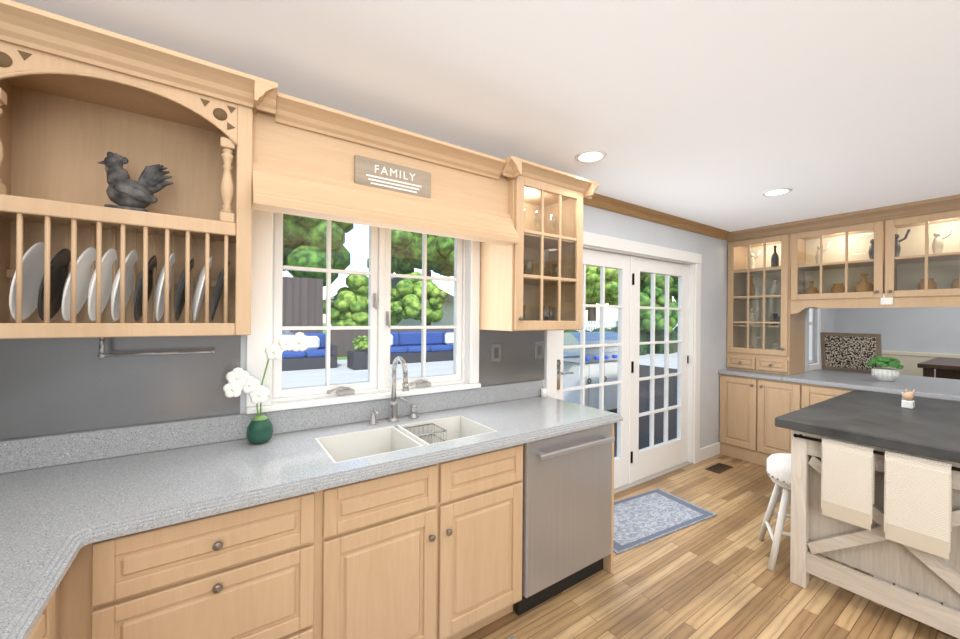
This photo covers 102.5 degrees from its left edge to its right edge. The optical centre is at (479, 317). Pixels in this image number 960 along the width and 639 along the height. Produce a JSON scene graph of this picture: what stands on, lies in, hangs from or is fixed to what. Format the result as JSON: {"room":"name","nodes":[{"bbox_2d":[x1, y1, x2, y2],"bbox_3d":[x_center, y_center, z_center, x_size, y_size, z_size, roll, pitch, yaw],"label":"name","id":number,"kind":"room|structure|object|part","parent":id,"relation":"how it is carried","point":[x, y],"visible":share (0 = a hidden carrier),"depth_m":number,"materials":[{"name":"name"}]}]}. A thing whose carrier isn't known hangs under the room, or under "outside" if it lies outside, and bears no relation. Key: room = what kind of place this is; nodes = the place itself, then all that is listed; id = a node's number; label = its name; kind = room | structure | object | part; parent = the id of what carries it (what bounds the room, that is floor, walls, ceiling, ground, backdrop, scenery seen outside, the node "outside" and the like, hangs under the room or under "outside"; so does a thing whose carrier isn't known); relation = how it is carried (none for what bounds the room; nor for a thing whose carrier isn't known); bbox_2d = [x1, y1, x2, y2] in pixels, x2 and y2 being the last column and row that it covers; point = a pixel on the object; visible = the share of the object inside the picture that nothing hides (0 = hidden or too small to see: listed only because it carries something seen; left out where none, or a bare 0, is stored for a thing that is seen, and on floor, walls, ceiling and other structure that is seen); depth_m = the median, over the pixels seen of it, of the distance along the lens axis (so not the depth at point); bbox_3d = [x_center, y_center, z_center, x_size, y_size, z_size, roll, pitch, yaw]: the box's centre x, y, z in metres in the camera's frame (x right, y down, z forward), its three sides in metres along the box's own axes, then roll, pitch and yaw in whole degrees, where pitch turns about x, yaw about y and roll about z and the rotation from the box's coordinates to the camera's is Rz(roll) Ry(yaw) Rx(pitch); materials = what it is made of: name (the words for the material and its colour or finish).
{"room":"kitchen","nodes":[
{"label":"kitchen","id":0,"kind":"room"},
{"bbox_2d":[323,277,453,300],"bbox_3d":[-6.335,-2.037,27.124,7.900,1.700,6.800,1,0,-34],"label":"roof","id":1,"kind":"structure","parent":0,"point":[394,280],"depth_m":24.61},
{"bbox_2d":[1,171,835,462],"bbox_3d":[2.015,0.266,3.904,9.940,2.441,0.151,1,0,-34],"label":"wall","id":2,"kind":"structure","parent":0,"point":[714,251],"depth_m":4.07,"materials":[{"name":"paint"}]},
{"bbox_2d":[0,0,277,338],"bbox_3d":[-1.342,-0.409,1.288,1.134,0.940,0.414,1,0,-34],"label":"shelf unit","id":3,"kind":"object","parent":2,"relation":"attached to","point":[73,93],"visible":1,"depth_m":1.37,"materials":[{"name":"brown wood"}]},
{"bbox_2d":[98,152,173,211],"bbox_3d":[-1.224,-0.470,1.374,0.207,0.213,0.085,1,0,-34],"label":"statue","id":4,"kind":"object","parent":3,"relation":"on","point":[129,194],"visible":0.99,"depth_m":1.35,"materials":[{"name":"stone"}]},
{"bbox_3d":[-1.254,-0.836,1.163,1.134,0.085,0.112,0,0,-34],"label":"crown","id":5,"kind":"part","parent":3,"relation":"part of","materials":[{"name":"brown wood"}]},
{"bbox_2d":[97,337,215,358],"bbox_3d":[-1.252,0.107,1.501,0.364,0.088,0.039,1,0,-34],"label":"towel rail","id":6,"kind":"object","parent":3,"relation":"attached to","point":[101,354],"visible":0.87,"depth_m":1.46,"materials":[{"name":"silver metal"}]},
{"bbox_2d":[0,330,544,440],"bbox_3d":[0.439,0.260,0.212,2.888,0.362,4.199,1,0,-34],"label":"backsplash","id":7,"kind":"structure","parent":2,"relation":"attached to","point":[49,386],"depth_m":1.51,"materials":[{"name":"silver metal"}]},
{"bbox_2d":[491,344,500,361],"bbox_3d":[0.103,0.230,2.510,0.074,0.114,0.005,1,0,-34],"label":"outlet","id":8,"kind":"object","parent":7,"relation":"attached to","point":[494,346],"depth_m":2.51,"materials":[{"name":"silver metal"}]},
{"bbox_2d":[535,342,543,358],"bbox_3d":[0.420,0.232,2.724,0.078,0.116,0.005,1,0,-34],"label":"outlet","id":9,"kind":"object","parent":7,"relation":"attached to","point":[537,344],"depth_m":2.72,"materials":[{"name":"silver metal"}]},
{"bbox_2d":[246,209,480,413],"bbox_3d":[-0.561,-0.112,2.131,1.256,1.089,0.193,1,0,-34],"label":"casement window","id":10,"kind":"structure","parent":2,"relation":"in","point":[267,267],"depth_m":2.10,"materials":[{"name":"white paint"}]},
{"bbox_2d":[252,92,518,245],"bbox_3d":[-0.415,-0.637,1.922,1.258,0.443,0.398,1,0,-34],"label":"window valance","id":11,"kind":"object","parent":2,"relation":"attached to","point":[310,159],"visible":0.95,"depth_m":1.71,"materials":[{"name":"brown wood"}]},
{"bbox_3d":[-0.337,-0.816,1.809,1.104,0.085,0.075,0,0,-34],"label":"crown","id":12,"kind":"part","parent":11,"relation":"part of","materials":[{"name":"brown wood"}]},
{"bbox_2d":[479,156,599,330],"bbox_3d":[0.346,-0.394,2.429,0.723,0.940,0.414,1,0,-34],"label":"upper cabinet","id":13,"kind":"object","parent":2,"relation":"attached to","point":[535,283],"visible":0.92,"depth_m":2.38,"materials":[{"name":"brown wood"}]},
{"bbox_3d":[0.350,-0.822,2.428,0.723,0.085,0.412,0,0,-34],"label":"crown","id":14,"kind":"part","parent":13,"relation":"part of","materials":[{"name":"brown wood"}]},
{"bbox_2d":[545,231,701,488],"bbox_3d":[1.326,0.410,3.422,2.168,2.140,0.173,1,0,-34],"label":"doors","id":15,"kind":"structure","parent":2,"relation":"in","point":[629,257],"depth_m":3.47,"materials":[{"name":"white wood"}]},
{"bbox_2d":[557,359,573,389],"bbox_3d":[1.312,0.397,3.371,1.773,1.644,0.085,1,0,-34],"label":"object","id":16,"kind":"structure","parent":15,"relation":"attached to","point":[558,360],"depth_m":2.89,"materials":[{"name":"silver metal"}]},
{"bbox_2d":[630,273,688,462],"bbox_3d":[1.736,0.448,3.663,0.974,1.670,0.028,1,0,-34],"label":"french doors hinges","id":17,"kind":"object","parent":15,"relation":"attached to","point":[633,274],"depth_m":3.39,"materials":[{"name":"black metal"}]},
{"bbox_2d":[583,193,728,239],"bbox_3d":[1.645,-0.915,3.521,2.620,0.085,0.055,1,0,-34],"label":"crown molding","id":18,"kind":"structure","parent":2,"relation":"attached to","point":[598,201],"depth_m":3.44,"materials":[{"name":"brown wood"}]},
{"bbox_2d":[700,442,719,461],"bbox_3d":[2.442,1.424,4.097,0.450,0.130,0.018,1,0,-34],"label":"baseboard","id":19,"kind":"structure","parent":2,"relation":"attached to","point":[712,450],"depth_m":4.08,"materials":[{"name":"white paint"}]},
{"bbox_2d":[809,308,820,370],"bbox_3d":[4.967,0.086,5.844,0.860,1.410,0.140,1,0,-34],"label":"window","id":20,"kind":"structure","parent":2,"relation":"in","point":[815,366],"depth_m":6.03,"materials":[{"name":"white paint"}]},
{"bbox_2d":[323,266,617,325],"bbox_3d":[0.956,-1.917,19.429,16.214,5.397,9.834,1,0,-34],"label":"bushes","id":21,"kind":"object","parent":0,"point":[349,307],"depth_m":18.22,"materials":[{"name":"green plant"}]},
{"bbox_2d":[12,0,959,231],"bbox_3d":[3.525,-0.966,1.688,9.940,0.050,5.500,1,0,-34],"label":"ceiling","id":22,"kind":"structure","parent":0,"point":[698,110],"depth_m":1.56,"materials":[{"name":"white paint"}]},
{"bbox_2d":[575,149,606,162],"bbox_3d":[0.661,-0.961,2.299,0.184,0.009,0.184,1,0,-34],"label":"recessed light","id":23,"kind":"object","parent":22,"relation":"in","point":[602,152],"visible":1,"depth_m":2.27,"materials":[{"name":"white metal"}]},
{"bbox_2d":[762,188,791,196],"bbox_3d":[2.241,-0.947,2.908,0.184,0.009,0.184,1,0,-34],"label":"recessed light","id":24,"kind":"object","parent":22,"relation":"in","point":[788,189],"visible":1,"depth_m":2.89,"materials":[{"name":"white metal"}]},
{"bbox_2d":[426,271,671,331],"bbox_3d":[1.781,-0.491,18.135,28.940,4.050,10.440,1,0,-34],"label":"house","id":25,"kind":"structure","parent":0,"point":[591,310],"depth_m":20.88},
{"bbox_2d":[563,331,617,362],"bbox_3d":[1.602,0.442,5.977,1.540,0.440,0.694,1,0,-34],"label":"grill","id":26,"kind":"object","parent":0,"point":[570,338],"depth_m":5.78,"materials":[{"name":"silver metal"}]},
{"bbox_2d":[586,355,617,360],"bbox_3d":[1.930,0.600,5.847,0.916,0.055,0.033,1,0,-34],"label":"knobs","id":27,"kind":"object","parent":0,"point":[615,356],"depth_m":5.73,"materials":[{"name":"blue plastic"}]},
{"bbox_2d":[462,454,957,638],"bbox_3d":[3.503,1.524,1.688,9.940,0.050,5.500,1,0,-34],"label":"floor","id":28,"kind":"structure","parent":0,"point":[710,578],"depth_m":2.06,"materials":[{"name":"brown wood"}]},
{"bbox_2d":[0,380,622,638],"bbox_3d":[0.435,0.957,0.213,2.893,1.030,4.198,1,0,-34],"label":"base cabinet","id":29,"kind":"object","parent":28,"relation":"on","point":[191,528],"visible":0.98,"depth_m":1.36,"materials":[{"name":"brown wood"}]},
{"bbox_2d":[223,332,309,443],"bbox_3d":[-0.927,0.301,1.684,0.329,0.476,0.106,1,0,-34],"label":"vase","id":30,"kind":"object","parent":29,"relation":"on","point":[260,428],"visible":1,"depth_m":1.64,"materials":[{"name":"green glass"}]},
{"bbox_2d":[369,356,418,424],"bbox_3d":[-0.411,0.370,1.974,0.273,0.347,0.201,1,0,-34],"label":"faucet","id":31,"kind":"object","parent":29,"relation":"on","point":[393,417],"visible":1,"depth_m":2.01,"materials":[{"name":"silver metal"}]},
{"bbox_2d":[315,415,496,462],"bbox_3d":[-0.328,0.651,1.803,0.767,0.209,0.358,1,0,-34],"label":"sink","id":32,"kind":"object","parent":29,"relation":"in","point":[360,444],"visible":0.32,"depth_m":1.89,"materials":[{"name":"white ceramic"}]},
{"bbox_2d":[541,388,546,397],"bbox_3d":[0.444,0.522,2.680,0.042,0.058,0.041,1,0,-34],"label":"canister","id":33,"kind":"object","parent":29,"relation":"on","point":[543,390],"visible":1,"depth_m":2.66,"materials":[{"name":"white ceramic"}]},
{"bbox_2d":[516,423,614,615],"bbox_3d":[0.334,1.033,2.266,0.644,0.875,0.669,1,0,-34],"label":"dishwasher","id":34,"kind":"object","parent":28,"relation":"on","point":[567,478],"visible":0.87,"depth_m":2.00,"materials":[{"name":"silver metal"}]},
{"bbox_2d":[614,461,691,494],"bbox_3d":[1.300,1.498,3.446,1.940,0.061,0.180,1,0,-34],"label":"threshold","id":35,"kind":"object","parent":28,"relation":"on","point":[674,468],"depth_m":3.54,"materials":[{"name":"beige wood"}]},
{"bbox_2d":[613,488,716,553],"bbox_3d":[1.199,1.474,2.864,1.050,0.008,0.500,0,0,-28],"label":"rug","id":36,"kind":"object","parent":28,"relation":"on","point":[642,518],"visible":0.76,"depth_m":2.84,"materials":[{"name":"grey fabric"}]},
{"bbox_2d":[705,463,732,473],"bbox_3d":[2.365,1.486,3.809,0.290,0.006,0.131,1,0,-34],"label":"floor vent","id":37,"kind":"object","parent":28,"relation":"in","point":[718,468],"visible":1,"depth_m":3.80,"materials":[{"name":"brown metal"}]},
{"bbox_2d":[758,453,847,570],"bbox_3d":[1.954,1.180,2.341,0.385,0.619,0.385,0,0,28],"label":"stool","id":38,"kind":"object","parent":28,"relation":"on","point":[778,469],"visible":0.39,"depth_m":2.31,"materials":[{"name":"wood"}]},
{"bbox_3d":[1.956,0.930,2.341,0.344,0.120,0.344,0,0,-34],"label":"seat","id":39,"kind":"part","parent":38,"relation":"part of","materials":[{"name":"fabric"}]},
{"bbox_2d":[718,194,959,466],"bbox_3d":[4.349,0.287,2.794,1.317,2.438,4.298,1,0,-34],"label":"tall cabinet","id":40,"kind":"object","parent":28,"relation":"on","point":[903,255],"visible":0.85,"depth_m":3.77,"materials":[{"name":"brown wood"}]},
{"bbox_2d":[718,369,959,401],"bbox_3d":[4.349,0.606,2.796,1.310,0.040,4.297,0,0,-34],"label":"countertop","id":41,"kind":"structure","parent":40,"relation":"on","point":[926,387],"depth_m":3.50,"materials":[{"name":"grey stone"}]},
{"bbox_2d":[820,332,881,372],"bbox_3d":[4.009,0.372,4.171,0.095,0.419,0.480,1,0,-34],"label":"art","id":42,"kind":"object","parent":41,"relation":"on","point":[852,352],"visible":0.82,"depth_m":4.17,"materials":[{"name":"brown wood"}]},
{"bbox_2d":[867,356,903,380],"bbox_3d":[3.746,0.467,3.561,0.237,0.226,0.235,1,0,-34],"label":"potted plant","id":43,"kind":"object","parent":41,"relation":"on","point":[881,374],"visible":1,"depth_m":3.51,"materials":[{"name":"green plant"}]},
{"bbox_3d":[3.743,0.525,3.559,0.177,0.110,0.177,0,0,-34],"label":"pot","id":44,"kind":"part","parent":43,"relation":"part of","materials":[{"name":"white ceramic"}]},
{"bbox_3d":[4.137,-0.885,2.644,0.507,0.098,4.297,0,0,-34],"label":"crown","id":45,"kind":"part","parent":40,"relation":"part of","materials":[{"name":"beige wood"}]},
{"bbox_2d":[775,389,959,638],"bbox_3d":[2.586,0.972,2.248,1.610,1.038,0.920,1,0,-34],"label":"kitchen island","id":46,"kind":"object","parent":28,"relation":"on","point":[875,476],"visible":1,"depth_m":1.91,"materials":[{"name":"wood"}]},
{"bbox_3d":[2.585,1.057,2.248,1.490,0.868,0.800,0,0,-34],"label":"frame","id":47,"kind":"part","parent":46,"relation":"part of","materials":[{"name":"beige wood"}]},
{"bbox_2d":[917,357,959,379],"bbox_3d":[6.252,1.038,4.358,1.500,0.970,1.550,1,0,-34],"label":"dining table","id":48,"kind":"object","parent":28,"relation":"on","point":[948,368],"visible":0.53,"depth_m":4.52,"materials":[{"name":"brown wood"}]},
{"bbox_2d":[805,307,816,371],"bbox_3d":[4.641,0.289,2.449,0.120,2.440,5.200,1,0,-34],"label":"wall","id":49,"kind":"structure","parent":0,"point":[806,309],"depth_m":4.12,"materials":[{"name":"paint"}]},
{"bbox_2d":[836,307,959,353],"bbox_3d":[7.569,0.314,4.429,0.150,2.440,5.200,1,0,-34],"label":"wall","id":50,"kind":"structure","parent":0,"point":[907,329],"depth_m":5.84,"materials":[{"name":"paint"}]},
{"bbox_2d":[882,350,959,377],"bbox_3d":[7.486,1.028,4.376,0.034,1.010,5.199,1,0,-34],"label":"trim","id":51,"kind":"structure","parent":50,"relation":"attached to","point":[909,360],"depth_m":5.80,"materials":[{"name":"beige wood"}]},
{"label":"outside","id":52,"kind":"structure","parent":0,"visible":0},
{"bbox_2d":[282,352,677,387],"bbox_3d":[-0.461,1.564,9.371,30.000,0.120,11.630,1,0,-34],"label":"ground","id":53,"kind":"structure","parent":52,"point":[342,373],"depth_m":10.42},
{"bbox_2d":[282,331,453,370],"bbox_3d":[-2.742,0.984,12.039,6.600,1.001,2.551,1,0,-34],"label":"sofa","id":54,"kind":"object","parent":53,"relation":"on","point":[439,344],"visible":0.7,"depth_m":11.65,"materials":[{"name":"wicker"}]},
{"bbox_2d":[352,336,367,349],"bbox_3d":[-3.427,0.733,11.269,0.614,0.423,0.450,0,0,-34],"label":"plant","id":55,"kind":"object","parent":54,"relation":"on","point":[362,342],"depth_m":11.14,"materials":[{"name":"green plant"}]},
{"bbox_2d":[564,326,677,354],"bbox_3d":[11.085,1.215,19.486,24.648,2.476,1.357,1,0,-34],"label":"hedge","id":56,"kind":"object","parent":53,"relation":"on","point":[644,337],"visible":0.08,"depth_m":16.78,"materials":[{"name":"green plant"}]},
{"bbox_2d":[576,321,677,331],"bbox_3d":[11.323,0.877,20.526,26.010,1.381,0.060,1,0,-34],"label":"railing","id":57,"kind":"object","parent":53,"relation":"on","point":[609,325],"visible":0.03,"depth_m":16.19,"materials":[{"name":"white paint"}]},
{"bbox_2d":[614,365,676,456],"bbox_3d":[2.924,1.524,8.026,8.900,0.020,5.250,1,0,-34],"label":"patio floor","id":58,"kind":"structure","parent":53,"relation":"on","point":[644,371],"depth_m":6.50,"materials":[{"name":"concrete"}]},
{"bbox_2d":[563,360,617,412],"bbox_3d":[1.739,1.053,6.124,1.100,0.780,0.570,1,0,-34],"label":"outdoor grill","id":59,"kind":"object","parent":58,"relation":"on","point":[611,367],"visible":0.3,"depth_m":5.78,"materials":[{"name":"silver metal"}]},
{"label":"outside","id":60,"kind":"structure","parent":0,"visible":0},
{"bbox_2d":[323,323,613,359],"bbox_3d":[-5.312,1.602,29.045,140.000,0.240,130.000,1,0,-34],"label":"ground","id":61,"kind":"structure","parent":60,"point":[324,324],"depth_m":14.39,"materials":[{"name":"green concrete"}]},
{"bbox_2d":[331,300,453,325],"bbox_3d":[-6.354,0.113,27.124,6.900,2.600,6.000,1,0,-34],"label":"house","id":62,"kind":"structure","parent":61,"relation":"on","point":[448,306],"depth_m":26.16,"materials":[{"name":"white"}]},
{"bbox_2d":[282,277,564,356],"bbox_3d":[-2.132,0.049,16.773,20.500,2.901,0.180,1,0,-34],"label":"fence","id":63,"kind":"object","parent":61,"relation":"on","point":[302,300],"visible":0.17,"depth_m":13.97,"materials":[{"name":"grey wood"}]},
{"bbox_2d":[283,214,677,333],"bbox_3d":[1.869,-3.230,19.529,35.939,7.518,10.540,1,0,-19],"label":"trees","id":64,"kind":"object","parent":61,"relation":"on","point":[304,238],"visible":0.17,"depth_m":16.51,"materials":[{"name":"green plant"}]}
]}

